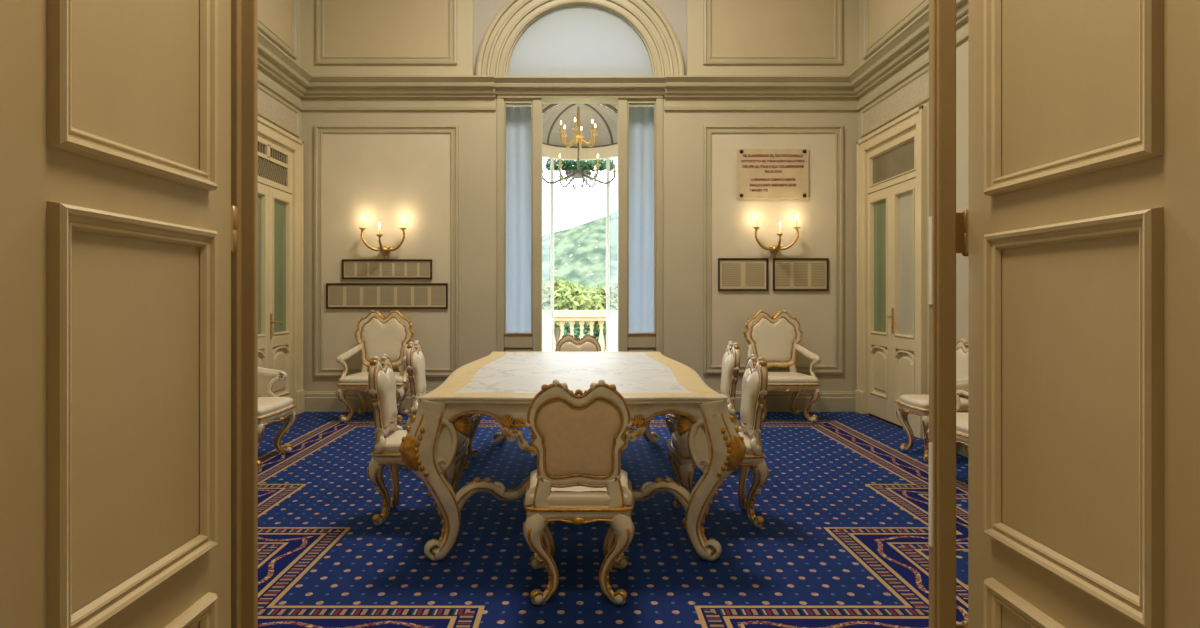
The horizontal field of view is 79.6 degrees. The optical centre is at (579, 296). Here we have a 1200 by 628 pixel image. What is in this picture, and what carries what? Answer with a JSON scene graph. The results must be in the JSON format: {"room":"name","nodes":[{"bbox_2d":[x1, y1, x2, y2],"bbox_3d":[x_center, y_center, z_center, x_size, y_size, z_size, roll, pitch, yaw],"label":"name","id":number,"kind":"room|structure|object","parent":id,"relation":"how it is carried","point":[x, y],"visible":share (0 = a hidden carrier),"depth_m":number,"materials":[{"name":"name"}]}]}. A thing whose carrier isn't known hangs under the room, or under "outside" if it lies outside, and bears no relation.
{"room":"historic interior","nodes":[
{"label":"historic interior","id":0,"kind":"room"},
{"bbox_2d":[258,0,300,139],"bbox_3d":[-3.330,-1.650,5.275,0.300,6.300,6.450,0,0,0],"label":"wall","id":1,"kind":"structure","parent":0,"point":[298,60],"depth_m":8.13,"materials":[{"name":"paint"}]},
{"bbox_2d":[258,0,299,136],"bbox_3d":[-3.163,-3.000,6.660,0.034,2.400,2.920,0,0,0],"label":"trim","id":2,"kind":"structure","parent":1,"relation":"attached to","point":[277,19],"depth_m":7.61,"materials":[{"name":"paint"}]},
{"bbox_2d":[258,116,304,413],"bbox_3d":[-3.172,-0.230,7.370,0.117,3.060,1.560,0,0,0],"label":"door","id":3,"kind":"structure","parent":1,"relation":"in","point":[280,153],"depth_m":7.70,"materials":[{"name":"paint"}]},
{"bbox_2d":[258,142,265,154],"bbox_3d":[-3.200,-1.490,7.090,0.016,0.100,0.480,0,0,0],"label":"vent grille","id":4,"kind":"object","parent":3,"relation":"attached to","point":[261,145],"depth_m":7.23,"materials":[{"name":"beige"}]},
{"bbox_2d":[258,156,286,185],"bbox_3d":[-3.200,-1.300,7.350,0.016,0.200,1.074,0,0,0],"label":"vent grille","id":5,"kind":"object","parent":3,"relation":"attached to","point":[270,170],"depth_m":7.47,"materials":[{"name":"beige"}]},
{"bbox_2d":[270,148,286,163],"bbox_3d":[-3.200,-1.490,7.620,0.016,0.100,0.460,0,0,0],"label":"vent grille","id":6,"kind":"object","parent":3,"relation":"attached to","point":[277,155],"depth_m":7.62,"materials":[{"name":"beige wood"}]},
{"bbox_2d":[258,31,311,110],"bbox_3d":[-3.078,-2.296,5.250,0.205,0.352,5.900,0,0,0],"label":"trim","id":7,"kind":"structure","parent":1,"relation":"attached to","point":[278,72],"depth_m":7.44,"materials":[{"name":"paint"}]},
{"bbox_2d":[301,0,858,390],"bbox_3d":[0.000,-1.650,8.350,7.000,6.300,0.300,0,0,0],"label":"wall","id":8,"kind":"structure","parent":0,"point":[682,130],"depth_m":8.20,"materials":[{"name":"paint"}]},
{"bbox_2d":[359,216,406,258],"bbox_3d":[-2.214,-0.669,8.061,0.494,0.478,0.299,0,0,25],"label":"wall sconce","id":9,"kind":"object","parent":8,"relation":"attached to","point":[385,250],"visible":1,"depth_m":8.07,"materials":[{"name":"gold metal"}]},
{"bbox_2d":[376,227,382,236],"bbox_3d":[-2.209,-0.714,7.940,0.086,0.117,0.084,0,0,0],"label":"candle","id":10,"kind":"object","parent":9,"relation":"on","point":[379,235],"depth_m":7.93,"materials":[{"name":"white wax"}]},
{"bbox_2d":[314,125,458,376],"bbox_3d":[-2.201,-0.524,8.183,1.646,2.870,0.034,0,0,0],"label":"wall panel","id":11,"kind":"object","parent":8,"relation":"attached to","point":[384,174],"depth_m":8.20,"materials":[{"name":"paint"}]},
{"bbox_2d":[316,0,456,64],"bbox_3d":[-2.201,-3.421,8.183,1.612,1.558,0.034,0,0,0],"label":"trim","id":12,"kind":"structure","parent":8,"relation":"attached to","point":[348,32],"depth_m":8.20,"materials":[{"name":"paint"}]},
{"bbox_2d":[326,283,447,308],"bbox_3d":[-2.193,-0.011,8.182,1.380,0.292,0.028,0,0,0],"label":"framed document","id":13,"kind":"object","parent":8,"relation":"attached to","point":[338,295],"visible":1,"depth_m":8.19,"materials":[{"name":"brown wood"}]},
{"bbox_2d":[342,259,431,278],"bbox_3d":[-2.193,-0.316,8.182,1.025,0.226,0.028,0,0,0],"label":"framed document","id":14,"kind":"object","parent":8,"relation":"attached to","point":[351,268],"visible":1,"depth_m":8.19,"materials":[{"name":"beige paper"}]},
{"bbox_2d":[301,75,858,110],"bbox_3d":[0.000,-2.296,8.238,6.360,0.352,0.485,0,0,0],"label":"trim","id":15,"kind":"structure","parent":8,"relation":"attached to","point":[323,92],"depth_m":8.10,"materials":[{"name":"paint"}]},
{"bbox_2d":[497,95,662,354],"bbox_3d":[0.000,-0.505,8.275,1.890,3.610,0.210,0,0,0],"label":"door frame","id":16,"kind":"structure","parent":8,"relation":"in","point":[531,341],"depth_m":8.20,"materials":[{"name":"paint"}]},
{"bbox_2d":[506,107,530,331],"bbox_3d":[-0.700,-0.510,8.414,0.460,3.420,0.029,0,0,0],"label":"sheer curtain","id":17,"kind":"object","parent":16,"relation":"hanging from","point":[518,119],"visible":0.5,"depth_m":8.41,"materials":[{"name":"fabric"}]},
{"bbox_2d":[505,3,654,75],"bbox_3d":[0.000,-2.931,8.305,1.710,0.905,0.150,0,0,0],"label":"window","id":18,"kind":"structure","parent":8,"relation":"in","point":[579,39],"depth_m":8.30,"materials":[{"name":"glass"}]},
{"bbox_2d":[475,0,684,75],"bbox_3d":[0.000,-3.108,8.197,2.400,1.200,0.105,0,0,0],"label":"trim","id":19,"kind":"structure","parent":8,"relation":"attached to","point":[503,30],"depth_m":8.20,"materials":[{"name":"paint"}]},
{"bbox_2d":[305,391,854,411],"bbox_3d":[0.000,1.185,8.178,6.360,0.230,0.045,0,0,0],"label":"baseboard","id":20,"kind":"structure","parent":8,"relation":"attached to","point":[315,401],"depth_m":8.15,"materials":[{"name":"paint"}]},
{"bbox_2d":[629,107,653,331],"bbox_3d":[0.700,-0.510,8.416,0.461,3.420,0.029,0,0,0],"label":"sheer curtain","id":21,"kind":"object","parent":8,"relation":"hanging from","point":[641,119],"visible":0.56,"depth_m":8.41,"materials":[{"name":"fabric"}]},
{"bbox_2d":[718,258,767,290],"bbox_3d":[1.854,-0.256,8.182,0.569,0.371,0.028,0,0,0],"label":"framed document","id":22,"kind":"object","parent":8,"relation":"attached to","point":[734,274],"visible":1,"depth_m":8.19,"materials":[{"name":"beige paper"}]},
{"bbox_2d":[703,0,841,64],"bbox_3d":[2.192,-3.421,8.183,1.583,1.558,0.034,0,0,0],"label":"trim","id":23,"kind":"structure","parent":8,"relation":"attached to","point":[735,32],"depth_m":8.20,"materials":[{"name":"paint"}]},
{"bbox_2d":[703,125,842,373],"bbox_3d":[2.198,-0.541,8.183,1.594,2.836,0.034,0,0,0],"label":"wall panel","id":24,"kind":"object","parent":8,"relation":"attached to","point":[729,221],"depth_m":8.20,"materials":[{"name":"paint"}]},
{"bbox_2d":[737,149,808,198],"bbox_3d":[2.189,-1.401,8.175,0.814,0.569,0.042,0,0,0],"label":"stone plaque","id":25,"kind":"object","parent":8,"relation":"attached to","point":[761,173],"visible":1,"depth_m":8.17,"materials":[{"name":"beige"}]},
{"bbox_2d":[753,215,799,257],"bbox_3d":[2.202,-0.681,8.061,0.494,0.478,0.299,0,0,25],"label":"wall sconce","id":26,"kind":"object","parent":8,"relation":"attached to","point":[774,249],"visible":1,"depth_m":8.07,"materials":[{"name":"gold metal"}]},
{"bbox_2d":[777,226,783,235],"bbox_3d":[2.206,-0.725,7.940,0.086,0.117,0.084,0,0,0],"label":"candle","id":27,"kind":"object","parent":26,"relation":"on","point":[779,234],"depth_m":7.93,"materials":[{"name":"white wax"}]},
{"bbox_2d":[773,258,828,290],"bbox_3d":[2.509,-0.256,8.182,0.631,0.371,0.028,0,0,0],"label":"framed document","id":28,"kind":"object","parent":8,"relation":"attached to","point":[789,274],"visible":1,"depth_m":8.19,"materials":[{"name":"beige paper"}]},
{"bbox_2d":[506,104,653,110],"bbox_3d":[0.000,-0.700,8.870,2.700,4.000,0.740,0,0,0],"label":"wall","id":29,"kind":"structure","parent":0,"point":[543,105],"depth_m":9.14,"materials":[{"name":"beige paint"}]},
{"bbox_2d":[542,104,617,114],"bbox_3d":[0.000,-2.282,9.135,1.295,0.511,0.042,0,0,0],"label":"trim","id":30,"kind":"structure","parent":29,"relation":"attached to","point":[548,107],"depth_m":9.12,"materials":[{"name":"grey paint"}]},
{"bbox_2d":[542,144,617,351],"bbox_3d":[0.000,-0.363,9.568,1.312,3.327,0.656,0,0,0],"label":"gazebo","id":31,"kind":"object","parent":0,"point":[551,152],"depth_m":9.71,"materials":[{"name":"beige"}]},
{"bbox_2d":[544,158,615,171],"bbox_3d":[0.006,-1.832,9.981,1.004,0.221,0.166,0,0,0],"label":"climbing vine","id":32,"kind":"object","parent":31,"relation":"attached to","point":[588,165],"visible":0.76,"depth_m":9.96,"materials":[{"name":"green plant"}]},
{"bbox_2d":[542,104,617,147],"bbox_3d":[0.000,-2.270,9.553,1.252,0.504,0.627,0,0,0],"label":"ceiling","id":33,"kind":"structure","parent":0,"point":[605,119],"depth_m":9.61,"materials":[{"name":"grey paint"}]},
{"bbox_2d":[542,106,617,189],"bbox_3d":[-0.022,-1.931,9.300,1.044,1.059,0.919,0,0,0],"label":"chandelier","id":34,"kind":"object","parent":33,"relation":"hanging from","point":[575,174],"visible":0.96,"depth_m":9.28,"materials":[{"name":"gold metal"}]},
{"bbox_2d":[263,415,912,431],"bbox_3d":[0.000,1.405,3.200,7.000,0.190,10.800,0,0,0],"label":"floor","id":35,"kind":"structure","parent":0,"point":[874,416],"depth_m":7.52,"materials":[{"name":"carpet"}]},
{"bbox_2d":[231,0,257,627],"bbox_3d":[-0.927,-0.175,1.933,0.116,2.950,0.055,0,0,0],"label":"trim","id":36,"kind":"structure","parent":35,"relation":"on","point":[244,13],"depth_m":1.93,"materials":[{"name":"paint"}]},
{"bbox_2d":[0,0,236,627],"bbox_3d":[-0.909,-0.106,1.494,0.072,2.788,0.789,0,0,0],"label":"door","id":37,"kind":"structure","parent":36,"relation":"attached to","point":[118,218],"depth_m":1.39,"materials":[{"name":"paint"}]},
{"bbox_2d":[258,412,967,627],"bbox_3d":[0.000,1.304,5.228,6.350,0.010,5.935,0,0,0],"label":"carpet","id":38,"kind":"object","parent":35,"relation":"on","point":[842,541],"visible":0.54,"depth_m":3.78,"materials":[{"name":"blue carpet"}]},
{"bbox_2d":[258,367,296,469],"bbox_3d":[-2.670,0.722,5.680,0.660,1.152,0.746,0,0,0],"label":"armchair","id":39,"kind":"object","parent":38,"relation":"on","point":[274,408],"visible":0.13,"depth_m":5.87,"materials":[{"name":"beige paint"}]},
{"bbox_2d":[258,397,292,415],"bbox_3d":[-2.645,0.857,5.680,0.572,0.073,0.654,0,0,0],"label":"seat cushion","id":40,"kind":"object","parent":39,"relation":"on","point":[267,406],"depth_m":5.66,"materials":[{"name":"beige fabric"}]},
{"bbox_2d":[336,310,413,421],"bbox_3d":[-2.170,0.722,7.710,0.746,1.152,0.660,0,0,0],"label":"armchair","id":41,"kind":"object","parent":38,"relation":"on","point":[377,335],"visible":0.89,"depth_m":7.92,"materials":[{"name":"beige fabric"}]},
{"bbox_2d":[339,372,407,383],"bbox_3d":[-2.170,0.857,7.685,0.654,0.073,0.572,0,0,0],"label":"seat cushion","id":42,"kind":"object","parent":41,"relation":"on","point":[361,377],"depth_m":7.44,"materials":[{"name":"beige leather"}]},
{"bbox_2d":[362,318,405,360],"bbox_3d":[-2.170,0.469,7.952,0.500,0.483,0.082,0,0,0],"label":"cushion","id":43,"kind":"object","parent":41,"relation":"on","point":[380,336],"depth_m":7.93,"materials":[{"name":"beige fabric"}]},
{"bbox_2d":[367,354,468,525],"bbox_3d":[-0.936,0.820,4.260,0.540,0.956,0.531,0,0,0],"label":"dining chair","id":44,"kind":"object","parent":38,"relation":"on","point":[381,376],"visible":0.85,"depth_m":4.12,"materials":[{"name":"beige wood"}]},
{"bbox_2d":[377,367,396,426],"bbox_3d":[-1.138,0.588,4.260,0.063,0.332,0.359,0,0,0],"label":"cushion","id":45,"kind":"object","parent":44,"relation":"on","point":[386,382],"depth_m":4.17,"materials":[{"name":"beige leather"}]},
{"bbox_2d":[375,430,465,452],"bbox_3d":[-0.925,0.846,4.260,0.482,0.065,0.463,0,0,0],"label":"seat cushion","id":46,"kind":"object","parent":44,"relation":"on","point":[391,443],"depth_m":4.09,"materials":[{"name":"beige fabric"}]},
{"bbox_2d":[405,340,480,468],"bbox_3d":[-1.051,0.820,5.620,0.540,0.956,0.531,0,0,0],"label":"dining chair","id":47,"kind":"object","parent":38,"relation":"on","point":[415,361],"visible":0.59,"depth_m":5.48,"materials":[{"name":"beige leather"}]},
{"bbox_2d":[413,351,425,394],"bbox_3d":[-1.253,0.588,5.620,0.063,0.332,0.359,0,0,0],"label":"cushion","id":48,"kind":"object","parent":47,"relation":"on","point":[419,378],"depth_m":5.53,"materials":[{"name":"beige leather"}]},
{"bbox_2d":[399,351,746,560],"bbox_3d":[-0.035,0.890,4.950,1.683,0.810,3.036,0,0,0],"label":"dining table","id":49,"kind":"object","parent":38,"relation":"on","point":[501,386],"visible":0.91,"depth_m":3.55,"materials":[{"name":"beige paint"}]},
{"bbox_2d":[556,333,600,350],"bbox_3d":[-0.015,0.820,6.611,0.531,0.956,0.540,0,0,0],"label":"dining chair","id":50,"kind":"object","parent":38,"relation":"on","point":[567,342],"visible":0.23,"depth_m":6.83,"materials":[{"name":"beige fabric"}]},
{"bbox_2d":[560,342,596,350],"bbox_3d":[-0.015,0.588,6.813,0.359,0.332,0.063,0,0,0],"label":"cushion","id":51,"kind":"object","parent":50,"relation":"on","point":[564,346],"depth_m":6.81,"materials":[{"name":"beige fabric"}]},
{"bbox_2d":[523,379,634,605],"bbox_3d":[-0.005,0.820,3.244,0.531,0.956,0.540,0,0,0],"label":"dining chair","id":52,"kind":"object","parent":38,"relation":"on","point":[579,478],"visible":1,"depth_m":3.01,"materials":[{"name":"beige paint"}]},
{"bbox_2d":[530,469,627,505],"bbox_3d":[-0.005,0.846,3.255,0.463,0.065,0.482,0,0,0],"label":"seat cushion","id":53,"kind":"object","parent":52,"relation":"on","point":[539,495],"depth_m":3.02,"materials":[{"name":"beige fabric"}]},
{"bbox_2d":[665,341,739,471],"bbox_3d":[0.926,0.820,5.520,0.540,0.956,0.531,0,0,0],"label":"dining chair","id":54,"kind":"object","parent":38,"relation":"on","point":[730,362],"visible":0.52,"depth_m":5.37,"materials":[{"name":"beige leather"}]},
{"bbox_2d":[720,351,733,396],"bbox_3d":[1.128,0.588,5.520,0.063,0.332,0.359,0,0,0],"label":"cushion","id":55,"kind":"object","parent":54,"relation":"on","point":[727,377],"depth_m":5.41,"materials":[{"name":"beige leather"}]},
{"bbox_2d":[668,354,768,528],"bbox_3d":[0.791,0.820,4.220,0.540,0.956,0.531,0,0,0],"label":"dining chair","id":56,"kind":"object","parent":38,"relation":"on","point":[755,377],"visible":0.83,"depth_m":4.07,"materials":[{"name":"beige wood"}]},
{"bbox_2d":[671,431,760,454],"bbox_3d":[0.780,0.846,4.220,0.482,0.065,0.463,0,0,0],"label":"seat cushion","id":57,"kind":"object","parent":56,"relation":"on","point":[679,446],"depth_m":4.05,"materials":[{"name":"beige fabric"}]},
{"bbox_2d":[740,368,758,427],"bbox_3d":[0.993,0.588,4.220,0.063,0.332,0.359,0,0,0],"label":"cushion","id":58,"kind":"object","parent":56,"relation":"on","point":[749,411],"depth_m":4.13,"materials":[{"name":"beige leather"}]},
{"bbox_2d":[743,310,821,421],"bbox_3d":[2.140,0.722,7.710,0.746,1.152,0.660,0,0,0],"label":"armchair","id":59,"kind":"object","parent":38,"relation":"on","point":[776,338],"visible":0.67,"depth_m":7.92,"materials":[{"name":"beige paint"}]},
{"bbox_2d":[752,318,795,360],"bbox_3d":[2.140,0.469,7.952,0.500,0.483,0.082,0,0,0],"label":"cushion","id":60,"kind":"object","parent":59,"relation":"on","point":[773,339],"depth_m":7.93,"materials":[{"name":"beige fabric"}]},
{"bbox_2d":[768,372,817,383],"bbox_3d":[2.140,0.857,7.685,0.654,0.073,0.572,0,0,0],"label":"seat cushion","id":61,"kind":"object","parent":59,"relation":"on","point":[773,377],"depth_m":7.42,"materials":[{"name":"beige leather"}]},
{"bbox_2d":[896,338,967,461],"bbox_3d":[2.921,0.820,5.860,0.540,0.956,0.531,0,0,0],"label":"dining chair","id":62,"kind":"object","parent":38,"relation":"on","point":[916,404],"visible":0.41,"depth_m":5.85,"materials":[{"name":"beige leather"}]},
{"bbox_2d":[899,394,967,408],"bbox_3d":[2.910,0.846,5.860,0.482,0.065,0.463,0,0,0],"label":"seat cushion","id":63,"kind":"object","parent":62,"relation":"on","point":[914,401],"depth_m":5.79,"materials":[{"name":"beige leather"}]},
{"bbox_2d":[956,348,967,390],"bbox_3d":[3.123,0.588,5.860,0.063,0.332,0.359,0,0,0],"label":"cushion","id":64,"kind":"object","parent":62,"relation":"on","point":[961,353],"depth_m":5.86,"materials":[{"name":"beige leather"}]},
{"bbox_2d":[926,378,967,445],"bbox_3d":[2.810,0.722,4.880,0.660,1.152,0.746,0,0,0],"label":"armchair","id":65,"kind":"object","parent":38,"relation":"on","point":[961,418],"visible":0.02,"depth_m":4.86,"materials":[{"name":"beige fabric"}]},
{"bbox_2d":[956,412,967,433],"bbox_3d":[2.785,0.857,4.880,0.572,0.073,0.654,0,0,0],"label":"seat cushion","id":66,"kind":"object","parent":65,"relation":"on","point":[961,418],"depth_m":4.78,"materials":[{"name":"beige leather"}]},
{"bbox_2d":[929,0,955,627],"bbox_3d":[0.987,-0.175,1.972,0.062,2.950,0.055,0,0,0],"label":"trim","id":67,"kind":"structure","parent":35,"relation":"on","point":[942,13],"depth_m":1.95,"materials":[{"name":"paint"}]},
{"bbox_2d":[859,0,967,414],"bbox_3d":[3.330,-1.650,5.275,0.300,6.300,6.450,0,0,0],"label":"wall","id":68,"kind":"structure","parent":0,"point":[962,48],"depth_m":6.03,"materials":[{"name":"paint"}]},
{"bbox_2d":[855,105,926,438],"bbox_3d":[3.169,-0.230,7.370,0.112,3.060,1.560,0,0,0],"label":"door","id":69,"kind":"structure","parent":68,"relation":"in","point":[892,159],"depth_m":7.35,"materials":[{"name":"paint"}]},
{"bbox_2d":[860,0,928,136],"bbox_3d":[3.163,-3.000,6.660,0.034,2.400,2.920,0,0,0],"label":"trim","id":70,"kind":"structure","parent":68,"relation":"attached to","point":[882,19],"depth_m":7.37,"materials":[{"name":"paint"}]},
{"bbox_2d":[848,0,967,110],"bbox_3d":[3.078,-2.296,5.250,0.205,0.352,5.900,0,0,0],"label":"trim","id":71,"kind":"structure","parent":68,"relation":"attached to","point":[905,54],"depth_m":6.96,"materials":[{"name":"paint"}]},
{"bbox_2d":[922,429,967,457],"bbox_3d":[3.158,1.185,4.450,0.045,0.230,4.300,0,0,0],"label":"baseboard","id":72,"kind":"structure","parent":68,"relation":"attached to","point":[960,449],"depth_m":5.92,"materials":[{"name":"paint"}]},
{"bbox_3d":[0.000,1.440,10.850,14.000,0.220,4.700,0,0,0],"label":"floor","id":73,"kind":"structure","parent":0,"visible":0},
{"bbox_2d":[542,310,617,350],"bbox_3d":[0.000,0.780,12.500,5.200,1.100,0.260,0,0,0],"label":"balustrade","id":74,"kind":"object","parent":73,"relation":"on","point":[561,316],"visible":0.07,"depth_m":12.40,"materials":[{"name":"stone"}]},
{"bbox_3d":[0.000,-1.650,2.150,7.000,6.300,0.200,0,0,0],"label":"wall","id":75,"kind":"structure","parent":0,"visible":0},
{"bbox_2d":[956,0,1199,627],"bbox_3d":[1.042,-0.106,1.579,0.105,2.788,0.799,0,0,0],"label":"door","id":76,"kind":"structure","parent":75,"relation":"in","point":[1078,232],"depth_m":1.50,"materials":[{"name":"paint"}]},
{"label":"outside","id":77,"kind":"structure","parent":0,"visible":0},
{"bbox_2d":[542,276,602,350],"bbox_3d":[-0.816,3.269,26.048,3.374,8.079,3.357,0,0,0],"label":"tree","id":78,"kind":"object","parent":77,"point":[567,296],"visible":0.39,"depth_m":25.16,"materials":[{"name":"green plant"}]},
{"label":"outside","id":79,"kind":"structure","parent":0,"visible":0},
{"bbox_2d":[577,283,617,340],"bbox_3d":[1.041,3.360,30.040,3.118,7.896,3.528,0,0,0],"label":"tree","id":80,"kind":"object","parent":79,"point":[601,292],"visible":0.14,"depth_m":29.51,"materials":[{"name":"green plant"}]},
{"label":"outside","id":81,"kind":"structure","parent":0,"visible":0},
{"bbox_2d":[564,324,605,350],"bbox_3d":[0.414,3.812,40.030,3.959,6.996,4.277,0,0,0],"label":"tree","id":82,"kind":"object","parent":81,"point":[576,330],"visible":0.1,"depth_m":38.75,"materials":[{"name":"green plant"}]},
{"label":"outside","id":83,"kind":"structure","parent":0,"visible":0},
{"bbox_2d":[542,210,617,290],"bbox_3d":[0.000,-55.355,320.000,600.000,137.384,240.000,0,0,0],"label":"hillside","id":84,"kind":"structure","parent":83,"point":[580,250],"depth_m":355.97,"materials":[{"name":"green plant"}]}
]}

